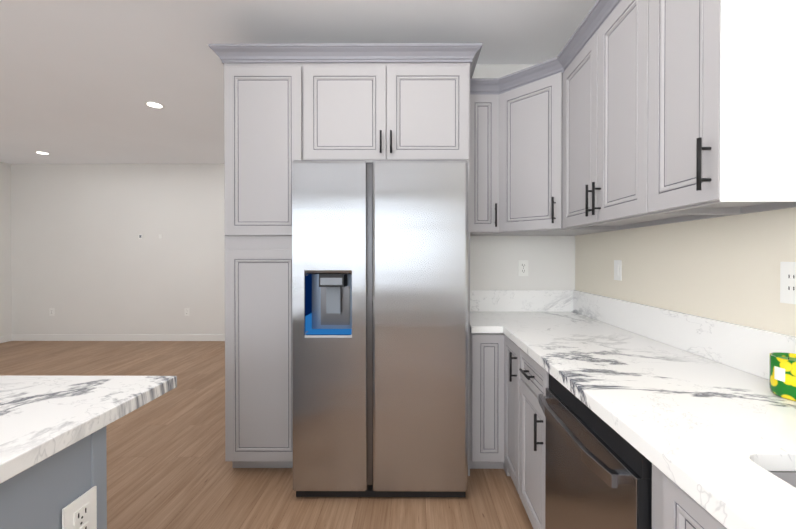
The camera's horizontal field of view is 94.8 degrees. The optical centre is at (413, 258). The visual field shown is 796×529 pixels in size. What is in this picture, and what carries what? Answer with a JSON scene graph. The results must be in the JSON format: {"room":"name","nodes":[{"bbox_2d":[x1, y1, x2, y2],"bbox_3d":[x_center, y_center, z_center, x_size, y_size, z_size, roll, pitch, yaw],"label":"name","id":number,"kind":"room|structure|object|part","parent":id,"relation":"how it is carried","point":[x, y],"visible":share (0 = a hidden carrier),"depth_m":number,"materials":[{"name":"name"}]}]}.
{"room":"kitchen","nodes":[
{"label":"kitchen","id":0,"kind":"room"},
{"bbox_2d":[0,162,11,336],"bbox_3d":[-6.320,-0.067,1.164,0.120,2.740,9.010,0,0,0],"label":"wall","id":1,"kind":"structure","parent":0,"point":[5,262],"depth_m":5.59,"materials":[{"name":"white paint"}]},
{"bbox_2d":[0,334,11,342],"bbox_3d":[-6.251,1.253,1.222,0.018,0.100,8.910,0,0,0],"label":"baseboard","id":2,"kind":"structure","parent":1,"relation":"attached to","point":[7,338],"depth_m":5.59,"materials":[{"name":"white"}]},
{"bbox_2d":[11,164,224,334],"bbox_3d":[-2.510,-0.095,5.712,7.700,2.740,0.120,0,0,0],"label":"wall","id":3,"kind":"structure","parent":0,"point":[85,259],"depth_m":5.66,"materials":[{"name":"white paint"}]},
{"bbox_2d":[49,308,53,315],"bbox_3d":[-5.611,0.825,5.667,0.072,0.118,0.008,0,0,0],"label":"outlet","id":4,"kind":"object","parent":3,"relation":"attached to","point":[51,311],"visible":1,"depth_m":5.67,"materials":[{"name":"white plastic"}]},
{"bbox_2d":[12,334,224,340],"bbox_3d":[-3.676,1.225,5.657,5.069,0.100,0.018,0,0,0],"label":"baseboard","id":5,"kind":"structure","parent":3,"relation":"attached to","point":[90,337],"depth_m":5.66,"materials":[{"name":"white wood"}]},
{"bbox_2d":[184,308,188,315],"bbox_3d":[-3.511,0.825,5.658,0.072,0.118,0.008,0,0,0],"label":"outlet","id":6,"kind":"object","parent":3,"relation":"attached to","point":[186,311],"visible":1,"depth_m":5.66,"materials":[{"name":"white plastic"}]},
{"bbox_2d":[0,341,532,528],"bbox_3d":[-2.530,1.353,1.206,7.860,0.100,9.310,0,0,0],"label":"floor","id":7,"kind":"structure","parent":0,"point":[169,466],"depth_m":2.19,"materials":[{"name":"brown wood"}]},
{"bbox_2d":[0,428,106,528],"bbox_3d":[-1.366,0.882,-0.074,1.057,0.859,2.166,0,0,0],"label":"kitchen island","id":8,"kind":"object","parent":7,"relation":"on","point":[53,460],"depth_m":0.88,"materials":[{"name":"wood"}]},
{"bbox_2d":[62,486,96,528],"bbox_3d":[-0.838,0.666,0.920,0.008,0.133,0.089,0,0,0],"label":"outlet","id":9,"kind":"object","parent":8,"relation":"attached to","point":[79,510],"depth_m":0.92,"materials":[{"name":"white plastic"}]},
{"bbox_2d":[0,376,176,487],"bbox_3d":[-1.357,0.431,0.051,1.075,0.040,2.422,0,0,0],"label":"island countertop","id":10,"kind":"structure","parent":8,"relation":"on","point":[41,417],"depth_m":0.99,"materials":[{"name":"white stone"}]},
{"bbox_2d":[220,44,303,467],"bbox_3d":[-0.892,0.025,2.446,0.469,2.540,0.576,0,0,0],"label":"tall cabinet","id":11,"kind":"object","parent":7,"relation":"on","point":[286,106],"depth_m":2.16,"materials":[{"name":"grey paint"}]},
{"bbox_2d":[292,160,467,496],"bbox_3d":[-0.176,0.383,2.315,0.937,1.826,0.760,0,0,0],"label":"fridge","id":12,"kind":"object","parent":7,"relation":"on","point":[380,321],"visible":0.98,"depth_m":1.94,"materials":[{"name":"silver metal"}]},
{"bbox_3d":[-0.448,0.360,1.969,0.398,1.767,0.065,0,0,0],"label":"door","id":13,"kind":"part","parent":12,"relation":"part of","materials":[{"name":"silver metal"}]},
{"bbox_3d":[0.035,0.360,1.967,0.511,1.767,0.065,0,0,0],"label":"door","id":14,"kind":"part","parent":12,"relation":"part of","materials":[{"name":"silver metal"}]},
{"bbox_2d":[470,334,501,468],"bbox_3d":[0.449,0.866,2.445,0.217,0.858,0.576,0,0,0],"label":"base cabinet","id":15,"kind":"object","parent":7,"relation":"on","point":[485,382],"depth_m":2.16,"materials":[{"name":"grey paint"}]},
{"bbox_2d":[470,310,795,528],"bbox_3d":[0.765,0.426,0.730,0.864,0.040,3.998,0,0,0],"label":"countertop","id":16,"kind":"structure","parent":15,"relation":"on","point":[704,426],"depth_m":1.01,"materials":[{"name":"white stone"}]},
{"bbox_2d":[758,462,795,485],"bbox_3d":[0.890,0.548,0.383,0.482,0.222,0.823,0,0,0],"label":"sink","id":17,"kind":"object","parent":16,"relation":"in","point":[787,470],"depth_m":0.76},
{"bbox_2d":[769,352,795,400],"bbox_3d":[1.117,0.345,1.064,0.117,0.115,0.116,0,0,0],"label":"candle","id":18,"kind":"object","parent":16,"relation":"on","point":[782,374],"visible":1,"depth_m":1.05,"materials":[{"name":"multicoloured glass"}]},
{"bbox_2d":[502,378,513,482],"bbox_3d":[0.868,0.869,2.014,0.666,0.858,0.322,0,0,0],"label":"base cabinet","id":19,"kind":"object","parent":7,"relation":"on","point":[507,394],"depth_m":2.10,"materials":[{"name":"grey paint"}]},
{"bbox_2d":[514,398,545,528],"bbox_3d":[0.867,0.871,1.656,0.666,0.858,0.393,0,0,0],"label":"base cabinet","id":20,"kind":"object","parent":7,"relation":"on","point":[529,442],"depth_m":1.69,"materials":[{"name":"grey paint"}]},
{"bbox_2d":[539,374,651,528],"bbox_3d":[0.818,0.878,1.153,0.705,0.852,0.598,0,0,0],"label":"dishwasher","id":21,"kind":"object","parent":7,"relation":"on","point":[598,472],"visible":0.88,"depth_m":1.08,"materials":[{"name":"silver metal"}]},
{"bbox_2d":[0,0,596,163],"bbox_3d":[-2.530,-1.487,1.188,7.860,0.100,9.310,0,0,0],"label":"ceiling","id":22,"kind":"structure","parent":0,"point":[81,81],"depth_m":2.51,"materials":[{"name":"paint"}]},
{"bbox_2d":[34,151,50,154],"bbox_3d":[-5.123,-1.458,5.045,0.170,0.006,0.170,0,0,0],"label":"recessed light","id":23,"kind":"object","parent":22,"relation":"in","point":[40,152],"visible":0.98,"depth_m":5.02,"materials":[{"name":"white"}]},
{"bbox_2d":[144,101,164,108],"bbox_3d":[-2.440,-1.448,3.443,0.170,0.006,0.170,0,0,0],"label":"recessed light","id":24,"kind":"object","parent":22,"relation":"in","point":[153,104],"visible":1,"depth_m":3.43,"materials":[{"name":"white"}]},
{"bbox_2d":[470,64,574,289],"bbox_3d":[0.026,-0.077,2.791,2.361,2.740,0.120,0,0,0],"label":"wall","id":25,"kind":"structure","parent":0,"point":[494,261],"depth_m":2.73,"materials":[{"name":"white paint"}]},
{"bbox_2d":[304,43,471,166],"bbox_3d":[-0.165,-0.907,2.437,0.983,0.675,0.576,0,0,0],"label":"upper cabinet","id":26,"kind":"object","parent":25,"relation":"attached to","point":[363,101],"depth_m":2.15,"materials":[{"name":"grey paint"}]},
{"bbox_2d":[470,78,497,235],"bbox_3d":[0.453,-0.663,2.552,0.224,0.986,0.344,0,0,0],"label":"upper cabinet","id":27,"kind":"object","parent":25,"relation":"attached to","point":[483,91],"depth_m":2.38,"materials":[{"name":"grey paint"}]},
{"bbox_2d":[470,290,573,309],"bbox_3d":[0.763,0.314,2.719,0.843,0.160,0.020,0,0,0],"label":"backsplash","id":28,"kind":"structure","parent":25,"relation":"attached to","point":[479,299],"depth_m":2.71,"materials":[{"name":"white stone"}]},
{"bbox_2d":[518,260,527,275],"bbox_3d":[0.820,0.071,2.724,0.072,0.118,0.008,0,0,0],"label":"outlet","id":29,"kind":"object","parent":25,"relation":"attached to","point":[522,267],"visible":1,"depth_m":2.72,"materials":[{"name":"white plastic"}]},
{"bbox_2d":[498,228,625,235],"bbox_3d":[0.885,-0.662,2.418,0.638,0.986,0.609,0,0,0],"label":"upper cabinet","id":30,"kind":"object","parent":25,"relation":"attached to","point":[569,231],"depth_m":2.36,"materials":[{"name":"grey paint"}]},
{"bbox_2d":[575,207,795,335],"bbox_3d":[1.260,-0.067,1.181,0.120,2.740,9.110,0,0,0],"label":"wall","id":31,"kind":"structure","parent":0,"point":[725,268],"depth_m":1.51,"materials":[{"name":"white paint"}]},
{"bbox_2d":[498,52,565,231],"bbox_3d":[0.708,-0.664,2.243,0.303,0.980,0.303,0,0,0],"label":"upper cabinet","id":32,"kind":"object","parent":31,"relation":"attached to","point":[530,98],"depth_m":2.23,"materials":[{"name":"grey paint"}]},
{"bbox_2d":[562,12,641,227],"bbox_3d":[1.030,-0.670,1.907,0.344,0.964,0.409,0,0,0],"label":"upper cabinet","id":33,"kind":"object","parent":31,"relation":"attached to","point":[578,58],"depth_m":1.91,"materials":[{"name":"grey paint"}]},
{"bbox_2d":[614,260,621,280],"bbox_3d":[1.199,0.068,2.149,0.010,0.118,0.072,0,0,0],"label":"light switch","id":34,"kind":"object","parent":31,"relation":"attached to","point":[617,269],"visible":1,"depth_m":2.14,"materials":[{"name":"white plastic"}]},
{"bbox_2d":[594,0,733,223],"bbox_3d":[1.028,-0.667,1.518,0.344,0.964,0.370,0,0,0],"label":"upper cabinet","id":35,"kind":"object","parent":31,"relation":"attached to","point":[613,115],"depth_m":1.55,"materials":[{"name":"grey paint"}]},
{"bbox_2d":[574,290,795,377],"bbox_3d":[1.186,0.326,0.728,0.020,0.160,3.998,0,0,0],"label":"backsplash","id":36,"kind":"structure","parent":31,"relation":"attached to","point":[749,349],"depth_m":1.52,"materials":[{"name":"white stone"}]},
{"bbox_2d":[642,0,795,211],"bbox_3d":[1.027,-0.665,1.171,0.344,0.964,0.323,0,0,0],"label":"upper cabinet","id":37,"kind":"object","parent":31,"relation":"attached to","point":[719,76],"depth_m":1.03,"materials":[{"name":"grey paint"}]},
{"bbox_2d":[780,262,795,303],"bbox_3d":[1.194,0.077,1.117,0.010,0.133,0.146,0,0,0],"label":"outlet","id":38,"kind":"object","parent":31,"relation":"attached to","point":[788,282],"visible":1,"depth_m":1.16,"materials":[{"name":"white plastic"}]}
]}

